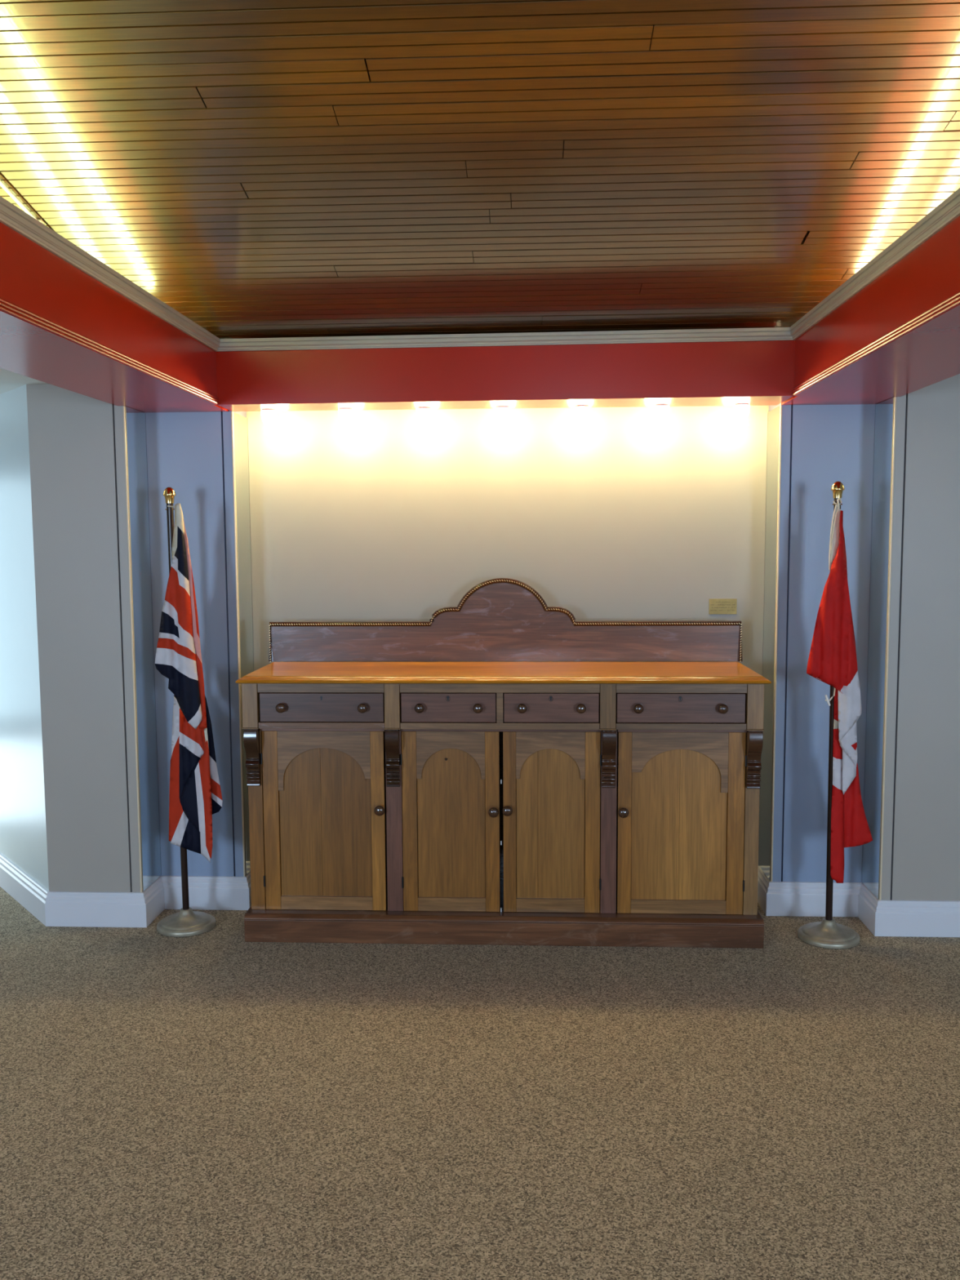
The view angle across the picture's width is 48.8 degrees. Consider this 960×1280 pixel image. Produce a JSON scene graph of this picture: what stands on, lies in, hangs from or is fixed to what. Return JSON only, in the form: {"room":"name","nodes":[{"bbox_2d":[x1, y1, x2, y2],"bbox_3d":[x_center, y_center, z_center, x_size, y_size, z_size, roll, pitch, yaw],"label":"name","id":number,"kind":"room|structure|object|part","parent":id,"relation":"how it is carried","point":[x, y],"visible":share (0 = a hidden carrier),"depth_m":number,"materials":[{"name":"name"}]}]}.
{"room":"lobby","nodes":[
{"label":"lobby","id":0,"kind":"room"},
{"bbox_2d":[0,384,48,890],"bbox_3d":[-3.002,-0.132,5.860,0.101,2.400,3.936,-5,7,-39],"label":"wall","id":1,"kind":"structure","parent":0,"point":[23,828],"depth_m":4.54,"materials":[{"name":"paint"}]},
{"bbox_2d":[0,853,48,925],"bbox_3d":[-3.052,0.994,5.938,0.022,0.145,3.908,-5,7,-39],"label":"baseboard","id":2,"kind":"structure","parent":1,"relation":"attached to","point":[32,895],"depth_m":4.67,"materials":[{"name":"white paint"}]},
{"bbox_2d":[0,368,49,394],"bbox_3d":[-3.145,-0.832,1.931,2.935,0.060,10.900,0,5,3],"label":"ceiling","id":3,"kind":"structure","parent":0,"point":[9,380],"depth_m":4.17,"materials":[{"name":"white paint"}]},
{"bbox_2d":[26,384,144,892],"bbox_3d":[-1.611,-0.056,4.434,0.400,2.500,0.227,0,5,3],"label":"wall","id":4,"kind":"structure","parent":0,"point":[77,442],"depth_m":4.33,"materials":[{"name":"grey paint"}]},
{"bbox_2d":[44,891,146,927],"bbox_3d":[-1.605,1.128,4.427,0.429,0.145,0.022,0,5,3],"label":"baseboard","id":5,"kind":"structure","parent":4,"relation":"attached to","point":[62,908],"depth_m":4.42,"materials":[{"name":"white paint"}]},
{"bbox_2d":[124,406,161,891],"bbox_3d":[-1.411,0.048,4.439,0.004,1.996,0.216,0,5,3],"label":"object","id":6,"kind":"object","parent":4,"relation":"attached to","point":[135,424],"visible":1,"depth_m":4.43,"materials":[{"name":"blue-grey paint"},{"name":"cream paint"}]},
{"bbox_2d":[142,875,164,926],"bbox_3d":[-1.397,1.117,4.526,0.022,0.145,0.241,0,5,3],"label":"baseboard","id":7,"kind":"structure","parent":4,"relation":"attached to","point":[153,895],"depth_m":4.51,"materials":[{"name":"white paint"}]},
{"bbox_2d":[144,409,246,876],"bbox_3d":[-1.413,-0.076,4.643,0.776,2.500,0.227,0,5,3],"label":"wall","id":8,"kind":"structure","parent":0,"point":[192,454],"depth_m":4.51,"materials":[{"name":"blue paint"}]},
{"bbox_2d":[160,875,249,910],"bbox_3d":[-1.204,1.107,4.627,0.397,0.145,0.022,0,5,3],"label":"baseboard","id":9,"kind":"structure","parent":8,"relation":"attached to","point":[205,892],"depth_m":4.62,"materials":[{"name":"white paint"}]},
{"bbox_2d":[232,412,253,875],"bbox_3d":[-1.025,0.027,4.640,0.004,1.996,0.216,0,5,3],"label":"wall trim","id":10,"kind":"structure","parent":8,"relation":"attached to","point":[240,428],"depth_m":4.60,"materials":[{"name":"beige paint"}]},
{"bbox_2d":[245,871,251,906],"bbox_3d":[-1.010,1.096,4.727,0.022,0.145,0.241,0,5,3],"label":"baseboard","id":11,"kind":"structure","parent":8,"relation":"attached to","point":[248,876],"depth_m":4.63,"materials":[{"name":"white paint"}]},
{"bbox_2d":[0,886,959,1279],"bbox_3d":[-0.004,1.470,1.999,9.200,0.100,10.900,0,5,3],"label":"floor","id":12,"kind":"structure","parent":0,"point":[214,1104],"depth_m":2.98,"materials":[{"name":"carpet"}]},
{"bbox_2d":[156,487,216,937],"bbox_3d":[-1.231,0.292,4.334,0.240,1.822,0.240,0,5,3],"label":"flag stand","id":13,"kind":"object","parent":12,"relation":"on","point":[187,922],"visible":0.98,"depth_m":4.36,"materials":[{"name":"silver metal"}]},
{"bbox_2d":[155,503,222,862],"bbox_3d":[-1.177,0.184,4.252,0.242,1.455,0.118,0,5,3],"label":"flag","id":14,"kind":"object","parent":13,"relation":"hanging from","point":[195,795],"visible":1,"depth_m":4.25,"materials":[{"name":"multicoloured fabric"}]},
{"bbox_2d":[235,577,771,948],"bbox_3d":[0.091,0.474,4.360,2.061,1.440,0.539,0,5,3],"label":"sideboard","id":15,"kind":"object","parent":12,"relation":"on","point":[551,779],"visible":1,"depth_m":4.22,"materials":[{"name":"brown wood"}]},
{"bbox_3d":[-0.908,0.256,4.206,0.061,0.178,0.068,0,5,3],"label":"post","id":16,"kind":"part","parent":15,"relation":"part of","materials":[{"name":"brown wood"}]},
{"bbox_3d":[-0.903,0.720,4.274,0.057,0.754,0.020,0,5,3],"label":"post","id":17,"kind":"part","parent":15,"relation":"part of","materials":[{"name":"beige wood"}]},
{"bbox_3d":[-0.783,0.267,4.158,0.039,0.039,0.036,0,5,3],"label":"knob","id":18,"kind":"part","parent":15,"relation":"part of","materials":[{"name":"brown wood"}]},
{"bbox_3d":[-0.626,0.185,4.189,0.502,0.038,0.062,0,5,3],"label":"rail","id":19,"kind":"part","parent":15,"relation":"part of","materials":[{"name":"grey wood"}]},
{"bbox_3d":[-0.625,0.336,4.203,0.502,0.026,0.062,0,5,3],"label":"drawer rail","id":20,"kind":"part","parent":15,"relation":"part of","materials":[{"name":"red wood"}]},
{"bbox_3d":[-0.624,0.264,4.197,0.492,0.114,0.058,0,5,3],"label":"drawer","id":21,"kind":"part","parent":15,"relation":"part of","materials":[{"name":"brown wood"}]},
{"bbox_3d":[-0.627,0.354,4.220,0.498,0.014,0.032,0,5,3],"label":"door head rail","id":22,"kind":"part","parent":15,"relation":"part of","materials":[{"name":"brown wood"}]},
{"bbox_3d":[-0.624,0.484,4.233,0.374,0.243,0.007,0,5,3],"label":"arched rail","id":23,"kind":"part","parent":15,"relation":"part of","materials":[{"name":"brown wood"}]},
{"bbox_3d":[-0.623,0.709,4.263,0.372,0.662,0.006,0,5,3],"label":"door","id":24,"kind":"part","parent":15,"relation":"part of","materials":[{"name":"brown wood"}]},
{"bbox_3d":[-0.621,1.066,4.293,0.374,0.054,0.018,0,5,3],"label":"rail","id":25,"kind":"part","parent":15,"relation":"part of","materials":[{"name":"brown wood"}]},
{"bbox_3d":[-0.461,0.267,4.143,0.039,0.039,0.036,0,5,3],"label":"knob","id":26,"kind":"part","parent":15,"relation":"part of","materials":[{"name":"brown wood"}]},
{"bbox_3d":[-0.401,0.680,4.218,0.042,0.042,0.036,0,5,3],"label":"knob","id":27,"kind":"part","parent":15,"relation":"part of","materials":[{"name":"brown wood"}]},
{"bbox_3d":[-0.344,0.255,4.179,0.060,0.178,0.068,0,5,3],"label":"post","id":28,"kind":"part","parent":15,"relation":"part of","materials":[{"name":"brown wood"}]},
{"bbox_3d":[-0.344,0.719,4.247,0.063,0.754,0.020,0,5,3],"label":"post","id":29,"kind":"part","parent":15,"relation":"part of","materials":[{"name":"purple wood"}]},
{"bbox_3d":[-0.237,0.266,4.132,0.039,0.039,0.036,0,5,3],"label":"knob","id":30,"kind":"part","parent":15,"relation":"part of","materials":[{"name":"brown wood"}]},
{"bbox_3d":[-0.123,0.263,4.173,0.372,0.114,0.058,0,5,3],"label":"drawer","id":31,"kind":"part","parent":15,"relation":"part of","materials":[{"name":"brown wood"}]},
{"bbox_3d":[-0.117,0.459,4.207,0.274,0.192,0.007,0,5,3],"label":"arched rail","id":32,"kind":"part","parent":15,"relation":"part of","materials":[{"name":"brown wood"}]},
{"bbox_3d":[-0.115,0.709,4.239,0.272,0.662,0.006,0,5,3],"label":"door","id":33,"kind":"part","parent":15,"relation":"part of","materials":[{"name":"brown wood"}]},
{"bbox_3d":[-0.113,1.066,4.268,0.274,0.054,0.018,0,5,3],"label":"rail","id":34,"kind":"part","parent":15,"relation":"part of","materials":[{"name":"brown wood"}]},
{"bbox_3d":[-0.008,0.266,4.121,0.039,0.039,0.036,0,5,3],"label":"knob","id":35,"kind":"part","parent":15,"relation":"part of","materials":[{"name":"brown wood"}]},
{"bbox_3d":[0.054,0.683,4.197,0.042,0.042,0.036,0,5,3],"label":"knob","id":36,"kind":"part","parent":15,"relation":"part of","materials":[{"name":"brown wood"}]},
{"bbox_3d":[0.077,0.185,4.156,0.781,0.038,0.062,0,5,3],"label":"rail","id":37,"kind":"part","parent":15,"relation":"part of","materials":[{"name":"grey wood"}]},
{"bbox_3d":[0.078,0.335,4.170,0.781,0.026,0.062,0,5,3],"label":"drawer rail","id":38,"kind":"part","parent":15,"relation":"part of","materials":[{"name":"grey wood"}]},
{"bbox_3d":[0.082,0.354,4.186,0.791,0.014,0.032,0,5,3],"label":"door head rail","id":39,"kind":"part","parent":15,"relation":"part of","materials":[{"name":"brown wood"}]},
{"bbox_3d":[0.095,1.088,4.426,2.061,0.020,0.481,0,5,3],"label":"plinth moulding","id":40,"kind":"part","parent":15,"relation":"part of","materials":[{"name":"brown wood"}]},
{"bbox_3d":[0.099,-0.087,4.556,2.050,0.360,0.021,0,5,3],"label":"dark moulding","id":41,"kind":"part","parent":15,"relation":"part of","materials":[{"name":"brown wood"}]},
{"bbox_3d":[0.109,0.677,4.194,0.042,0.042,0.036,0,5,3],"label":"knob","id":42,"kind":"part","parent":15,"relation":"part of","materials":[{"name":"brown wood"}]},
{"bbox_3d":[0.164,0.266,4.113,0.039,0.039,0.036,0,5,3],"label":"knob","id":43,"kind":"part","parent":15,"relation":"part of","materials":[{"name":"brown wood"}]},
{"bbox_3d":[0.281,0.708,4.220,0.272,0.662,0.006,0,5,3],"label":"door","id":44,"kind":"part","parent":15,"relation":"part of","materials":[{"name":"brown wood"}]},
{"bbox_3d":[0.283,1.065,4.250,0.274,0.054,0.018,0,5,3],"label":"rail","id":45,"kind":"part","parent":15,"relation":"part of","materials":[{"name":"brown wood"}]},
{"bbox_3d":[0.279,0.457,4.188,0.274,0.190,0.007,0,5,3],"label":"arched rail","id":46,"kind":"part","parent":15,"relation":"part of","materials":[{"name":"brown wood"}]},
{"bbox_3d":[0.280,0.263,4.154,0.370,0.114,0.058,0,5,3],"label":"drawer","id":47,"kind":"part","parent":15,"relation":"part of","materials":[{"name":"brown wood"}]},
{"bbox_3d":[0.103,0.596,4.629,1.994,0.946,0.015,0,5,3],"label":"panel","id":48,"kind":"part","parent":15,"relation":"part of","materials":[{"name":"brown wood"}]},
{"bbox_3d":[0.392,0.266,4.102,0.039,0.039,0.036,0,5,3],"label":"knob","id":49,"kind":"part","parent":15,"relation":"part of","materials":[{"name":"brown wood"}]},
{"bbox_3d":[0.499,0.255,4.139,0.061,0.178,0.068,0,5,3],"label":"post","id":50,"kind":"part","parent":15,"relation":"part of","materials":[{"name":"brown wood"}]},
{"bbox_3d":[0.511,0.718,4.206,0.062,0.754,0.020,0,5,3],"label":"post","id":51,"kind":"part","parent":15,"relation":"part of","materials":[{"name":"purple wood"}]},
{"bbox_3d":[0.566,0.681,4.172,0.042,0.042,0.036,0,5,3],"label":"knob","id":52,"kind":"part","parent":15,"relation":"part of","materials":[{"name":"brown wood"}]},
{"bbox_3d":[0.613,0.265,4.092,0.039,0.039,0.036,0,5,3],"label":"knob","id":53,"kind":"part","parent":15,"relation":"part of","materials":[{"name":"brown wood"}]},
{"bbox_3d":[0.791,1.065,4.225,0.377,0.054,0.018,0,5,3],"label":"rail","id":54,"kind":"part","parent":15,"relation":"part of","materials":[{"name":"brown wood"}]},
{"bbox_3d":[0.789,0.708,4.196,0.375,0.662,0.006,0,5,3],"label":"door","id":55,"kind":"part","parent":15,"relation":"part of","materials":[{"name":"brown wood"}]},
{"bbox_3d":[0.781,0.262,4.130,0.494,0.114,0.058,0,5,3],"label":"drawer","id":56,"kind":"part","parent":15,"relation":"part of","materials":[{"name":"brown wood"}]},
{"bbox_3d":[0.788,0.482,4.166,0.377,0.241,0.007,0,5,3],"label":"arched rail","id":57,"kind":"part","parent":15,"relation":"part of","materials":[{"name":"brown wood"}]},
{"bbox_3d":[0.782,0.334,4.136,0.503,0.026,0.062,0,5,3],"label":"drawer rail","id":58,"kind":"part","parent":15,"relation":"part of","materials":[{"name":"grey wood"}]},
{"bbox_3d":[0.781,0.184,4.122,0.503,0.038,0.062,0,5,3],"label":"rail","id":59,"kind":"part","parent":15,"relation":"part of","materials":[{"name":"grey wood"}]},
{"bbox_3d":[0.792,0.353,4.153,0.501,0.014,0.032,0,5,3],"label":"door head rail","id":60,"kind":"part","parent":15,"relation":"part of","materials":[{"name":"brown wood"}]},
{"bbox_3d":[0.937,0.265,4.076,0.039,0.039,0.036,0,5,3],"label":"knob","id":61,"kind":"part","parent":15,"relation":"part of","materials":[{"name":"brown wood"}]},
{"bbox_3d":[1.073,0.717,4.180,0.055,0.754,0.020,0,5,3],"label":"post","id":62,"kind":"part","parent":15,"relation":"part of","materials":[{"name":"brown wood"}]},
{"bbox_3d":[1.065,0.254,4.112,0.063,0.178,0.068,0,5,3],"label":"post","id":63,"kind":"part","parent":15,"relation":"part of","materials":[{"name":"brown wood"}]},
{"bbox_2d":[797,480,860,948],"bbox_3d":[1.397,0.293,4.170,0.240,1.821,0.240,0,5,3],"label":"flag stand","id":64,"kind":"object","parent":12,"relation":"on","point":[828,934],"visible":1,"depth_m":4.19,"materials":[{"name":"silver metal"}]},
{"bbox_2d":[806,497,872,883],"bbox_3d":[1.409,0.212,4.096,0.299,1.516,0.093,-2,6,-14],"label":"flag","id":65,"kind":"object","parent":64,"relation":"hanging from","point":[832,660],"visible":1,"depth_m":4.07,"materials":[{"name":"red fabric"}]},
{"bbox_3d":[1.363,0.212,4.113,0.039,0.058,0.006,0,5,3],"label":"toggle cord","id":66,"kind":"part","parent":65,"relation":"part of","materials":[{"name":"white fabric"}]},
{"bbox_2d":[0,0,959,338],"bbox_3d":[-0.083,-1.650,0.402,3.400,1.736,8.300,0,5,3],"label":"ceiling","id":67,"kind":"structure","parent":0,"point":[256,168],"depth_m":2.88,"materials":[{"name":"brown wood"}]},
{"bbox_2d":[0,179,43,223],"bbox_3d":[-1.413,-1.396,2.208,0.014,0.434,2.123,0,5,3],"label":"strip","id":68,"kind":"object","parent":67,"relation":"attached to","point":[2,185],"visible":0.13,"depth_m":3.12,"materials":[{"name":"white metal"}]},
{"bbox_2d":[0,222,218,404],"bbox_3d":[-1.238,-0.698,0.311,0.025,0.255,7.832,0,5,3],"label":"beam","id":69,"kind":"structure","parent":67,"relation":"attached to","point":[40,291],"depth_m":3.02,"materials":[{"name":"red paint"}]},
{"bbox_3d":[-1.228,-0.591,0.369,0.010,0.029,7.728,0,5,3],"label":"reeded trim","id":70,"kind":"part","parent":69,"relation":"part of","materials":[{"name":"red paint"}]},
{"bbox_2d":[0,195,220,351],"bbox_3d":[-1.218,-0.805,0.350,0.026,0.046,7.732,0,5,3],"label":"trim","id":71,"kind":"structure","parent":69,"relation":"attached to","point":[11,215],"depth_m":2.99,"materials":[{"name":"white wood"}]},
{"bbox_2d":[0,314,228,412],"bbox_3d":[-1.438,-0.590,0.441,0.387,0.018,8.052,0,5,3],"label":"soffit","id":72,"kind":"structure","parent":69,"relation":"attached to","point":[25,350],"depth_m":3.42,"materials":[{"name":"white paint"}]},
{"bbox_2d":[216,340,795,411],"bbox_3d":[0.081,-1.073,4.228,2.253,0.255,0.287,0,5,3],"label":"beam","id":73,"kind":"structure","parent":67,"relation":"attached to","point":[730,373],"depth_m":4.13,"materials":[{"name":"red paint"}]},
{"bbox_2d":[260,408,288,440],"bbox_3d":[-0.873,-0.909,4.463,0.104,0.127,0.210,0,5,3],"label":"lamp","id":74,"kind":"object","parent":73,"relation":"attached to","point":[275,428],"visible":0.99,"depth_m":4.46,"materials":[{"name":"white glass"}]},
{"bbox_2d":[261,408,275,410],"bbox_3d":[-0.877,-0.952,4.381,0.056,0.004,0.056,0,5,3],"label":"socket","id":75,"kind":"object","parent":74,"relation":"attached to","point":[262,409],"depth_m":4.36,"materials":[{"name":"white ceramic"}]},
{"bbox_3d":[-0.870,-0.902,4.516,0.104,0.104,0.104,0,5,3],"label":"bulb","id":76,"kind":"part","parent":74,"relation":"part of","materials":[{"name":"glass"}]},
{"bbox_2d":[337,408,364,439],"bbox_3d":[-0.550,-0.909,4.447,0.104,0.127,0.210,0,5,3],"label":"lamp","id":77,"kind":"object","parent":73,"relation":"attached to","point":[351,427],"visible":0.99,"depth_m":4.43,"materials":[{"name":"white glass"}]},
{"bbox_2d":[338,408,352,409],"bbox_3d":[-0.553,-0.952,4.366,0.056,0.004,0.056,0,5,3],"label":"socket","id":78,"kind":"object","parent":77,"relation":"attached to","point":[340,408],"depth_m":4.35,"materials":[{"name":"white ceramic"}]},
{"bbox_3d":[-0.547,-0.903,4.501,0.104,0.104,0.104,0,5,3],"label":"bulb","id":79,"kind":"part","parent":77,"relation":"part of","materials":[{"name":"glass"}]},
{"bbox_2d":[414,407,439,439],"bbox_3d":[-0.227,-0.910,4.432,0.104,0.127,0.210,0,5,3],"label":"lamp","id":80,"kind":"object","parent":73,"relation":"attached to","point":[427,426],"visible":0.99,"depth_m":4.42,"materials":[{"name":"white glass"}]},
{"bbox_2d":[417,407,431,408],"bbox_3d":[-0.230,-0.953,4.351,0.056,0.004,0.056,0,5,3],"label":"socket","id":81,"kind":"object","parent":80,"relation":"attached to","point":[417,407],"depth_m":4.34,"materials":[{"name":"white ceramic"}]},
{"bbox_2d":[491,406,515,438],"bbox_3d":[0.097,-0.910,4.417,0.104,0.127,0.210,0,5,3],"label":"lamp","id":82,"kind":"object","parent":73,"relation":"attached to","point":[503,425],"visible":0.99,"depth_m":4.40,"materials":[{"name":"white glass"}]},
{"bbox_2d":[495,406,509,408],"bbox_3d":[0.093,-0.953,4.335,0.056,0.004,0.056,0,5,3],"label":"socket","id":83,"kind":"object","parent":82,"relation":"attached to","point":[496,406],"depth_m":4.32,"materials":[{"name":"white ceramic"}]},
{"bbox_3d":[0.099,-0.903,4.470,0.104,0.104,0.104,0,5,3],"label":"bulb","id":84,"kind":"part","parent":82,"relation":"part of","materials":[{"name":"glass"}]},
{"bbox_2d":[216,327,793,351],"bbox_3d":[0.074,-1.164,4.097,2.253,0.046,0.026,0,5,4],"label":"trim","id":85,"kind":"structure","parent":73,"relation":"attached to","point":[765,334],"depth_m":4.09,"materials":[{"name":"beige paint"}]},
{"bbox_3d":[0.076,-0.942,4.130,2.242,0.012,0.003,0,5,4],"label":"trim","id":86,"kind":"part","parent":73,"relation":"part of","materials":[{"name":"red paint"}]},
{"bbox_2d":[568,404,592,438],"bbox_3d":[0.420,-0.910,4.401,0.104,0.127,0.210,0,5,3],"label":"lamp","id":87,"kind":"object","parent":73,"relation":"attached to","point":[580,424],"visible":0.99,"depth_m":4.39,"materials":[{"name":"white glass"}]},
{"bbox_3d":[0.422,-0.904,4.455,0.104,0.104,0.104,0,5,3],"label":"bulb","id":88,"kind":"part","parent":87,"relation":"part of","materials":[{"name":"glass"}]},
{"bbox_2d":[574,404,588,407],"bbox_3d":[0.416,-0.953,4.320,0.056,0.004,0.056,0,5,3],"label":"socket","id":89,"kind":"object","parent":87,"relation":"attached to","point":[582,406],"depth_m":4.31,"materials":[{"name":"white ceramic"}]},
{"bbox_2d":[644,404,670,437],"bbox_3d":[0.743,-0.911,4.386,0.104,0.127,0.210,0,5,3],"label":"lamp","id":90,"kind":"object","parent":73,"relation":"attached to","point":[657,424],"visible":0.99,"depth_m":4.38,"materials":[{"name":"white glass"}]},
{"bbox_2d":[654,404,668,406],"bbox_3d":[0.739,-0.954,4.305,0.056,0.004,0.056,0,5,3],"label":"socket","id":91,"kind":"object","parent":90,"relation":"attached to","point":[660,405],"depth_m":4.29,"materials":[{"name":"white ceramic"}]},
{"bbox_2d":[722,403,750,436],"bbox_3d":[1.066,-0.911,4.370,0.104,0.127,0.210,0,5,3],"label":"lamp","id":92,"kind":"object","parent":73,"relation":"attached to","point":[735,424],"visible":1,"depth_m":4.36,"materials":[{"name":"white glass"}]},
{"bbox_3d":[1.069,-0.904,4.424,0.104,0.104,0.104,0,5,3],"label":"bulb","id":93,"kind":"part","parent":92,"relation":"part of","materials":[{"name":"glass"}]},
{"bbox_2d":[734,403,748,405],"bbox_3d":[1.062,-0.954,4.289,0.056,0.004,0.056,0,5,3],"label":"socket","id":94,"kind":"object","parent":92,"relation":"attached to","point":[740,404],"depth_m":4.27,"materials":[{"name":"white plastic"}]},
{"bbox_2d":[792,215,959,395],"bbox_3d":[1.022,-0.697,0.172,0.025,0.255,7.768,0,5,3],"label":"beam","id":95,"kind":"structure","parent":67,"relation":"attached to","point":[922,289],"depth_m":2.98,"materials":[{"name":"red paint"}]},
{"bbox_2d":[781,309,959,404],"bbox_3d":[1.244,-0.593,0.314,0.404,0.018,8.052,0,5,3],"label":"soffit","id":96,"kind":"structure","parent":95,"relation":"attached to","point":[931,355],"depth_m":3.47,"materials":[{"name":"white paint"}]},
{"bbox_2d":[790,187,959,340],"bbox_3d":[1.005,-0.805,0.212,0.026,0.046,7.668,0,5,3],"label":"trim","id":97,"kind":"structure","parent":95,"relation":"attached to","point":[948,210],"depth_m":2.95,"materials":[{"name":"white wood"}]},
{"bbox_3d":[1.017,-0.590,0.230,0.010,0.029,7.664,0,5,3],"label":"reeded trim","id":98,"kind":"part","parent":95,"relation":"part of","materials":[{"name":"red paint"}]},
{"bbox_2d":[246,405,768,866],"bbox_3d":[0.315,-0.094,4.724,4.220,2.500,0.100,0,5,3],"label":"wall","id":99,"kind":"structure","parent":0,"point":[618,522],"depth_m":4.64,"materials":[{"name":"beige paint"}]},
{"bbox_2d":[708,598,737,614],"bbox_3d":[1.064,-0.146,4.632,0.120,0.068,0.003,0,5,3],"label":"plaque","id":100,"kind":"object","parent":99,"relation":"attached to","point":[717,606],"visible":1,"depth_m":4.63,"materials":[{"name":"gold metal"}]},
{"bbox_2d":[768,403,875,882],"bbox_3d":[1.826,-0.080,4.489,1.177,2.500,0.227,0,5,3],"label":"wall","id":101,"kind":"structure","parent":0,"point":[821,446],"depth_m":4.40,"materials":[{"name":"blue paint"}]},
{"bbox_2d":[757,866,770,915],"bbox_3d":[1.236,1.094,4.621,0.022,0.145,0.241,0,5,3],"label":"baseboard","id":102,"kind":"structure","parent":101,"relation":"attached to","point":[763,882],"depth_m":4.59,"materials":[{"name":"white paint"}]},
{"bbox_2d":[759,405,780,880],"bbox_3d":[1.240,0.025,4.533,0.004,1.996,0.216,0,5,3],"label":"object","id":103,"kind":"structure","parent":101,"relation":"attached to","point":[773,415],"depth_m":4.52,"materials":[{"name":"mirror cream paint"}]},
{"bbox_2d":[766,881,862,916],"bbox_3d":[1.423,1.104,4.502,0.406,0.145,0.022,0,5,3],"label":"baseboard","id":104,"kind":"structure","parent":101,"relation":"attached to","point":[796,899],"depth_m":4.50,"materials":[{"name":"white paint"}]},
{"bbox_2d":[878,373,959,900],"bbox_3d":[3.107,-0.061,4.209,2.992,2.500,0.227,0,5,3],"label":"wall","id":105,"kind":"structure","parent":0,"point":[920,857],"depth_m":4.18,"materials":[{"name":"grey paint"}]},
{"bbox_2d":[857,882,879,936],"bbox_3d":[1.610,1.114,4.384,0.022,0.145,0.241,0,5,3],"label":"baseboard","id":106,"kind":"structure","parent":105,"relation":"attached to","point":[868,901],"depth_m":4.37,"materials":[{"name":"white paint"}]},
{"bbox_2d":[861,397,894,898],"bbox_3d":[1.614,0.045,4.296,0.004,1.996,0.216,0,5,3],"label":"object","id":107,"kind":"structure","parent":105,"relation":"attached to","point":[884,411],"depth_m":4.28,"materials":[{"name":"blue paint"}]},
{"bbox_2d":[875,899,959,937],"bbox_3d":[3.099,1.122,4.203,3.011,0.145,0.022,0,5,3],"label":"baseboard","id":108,"kind":"structure","parent":105,"relation":"attached to","point":[911,918],"depth_m":4.26,"materials":[{"name":"white paint"}]}
]}

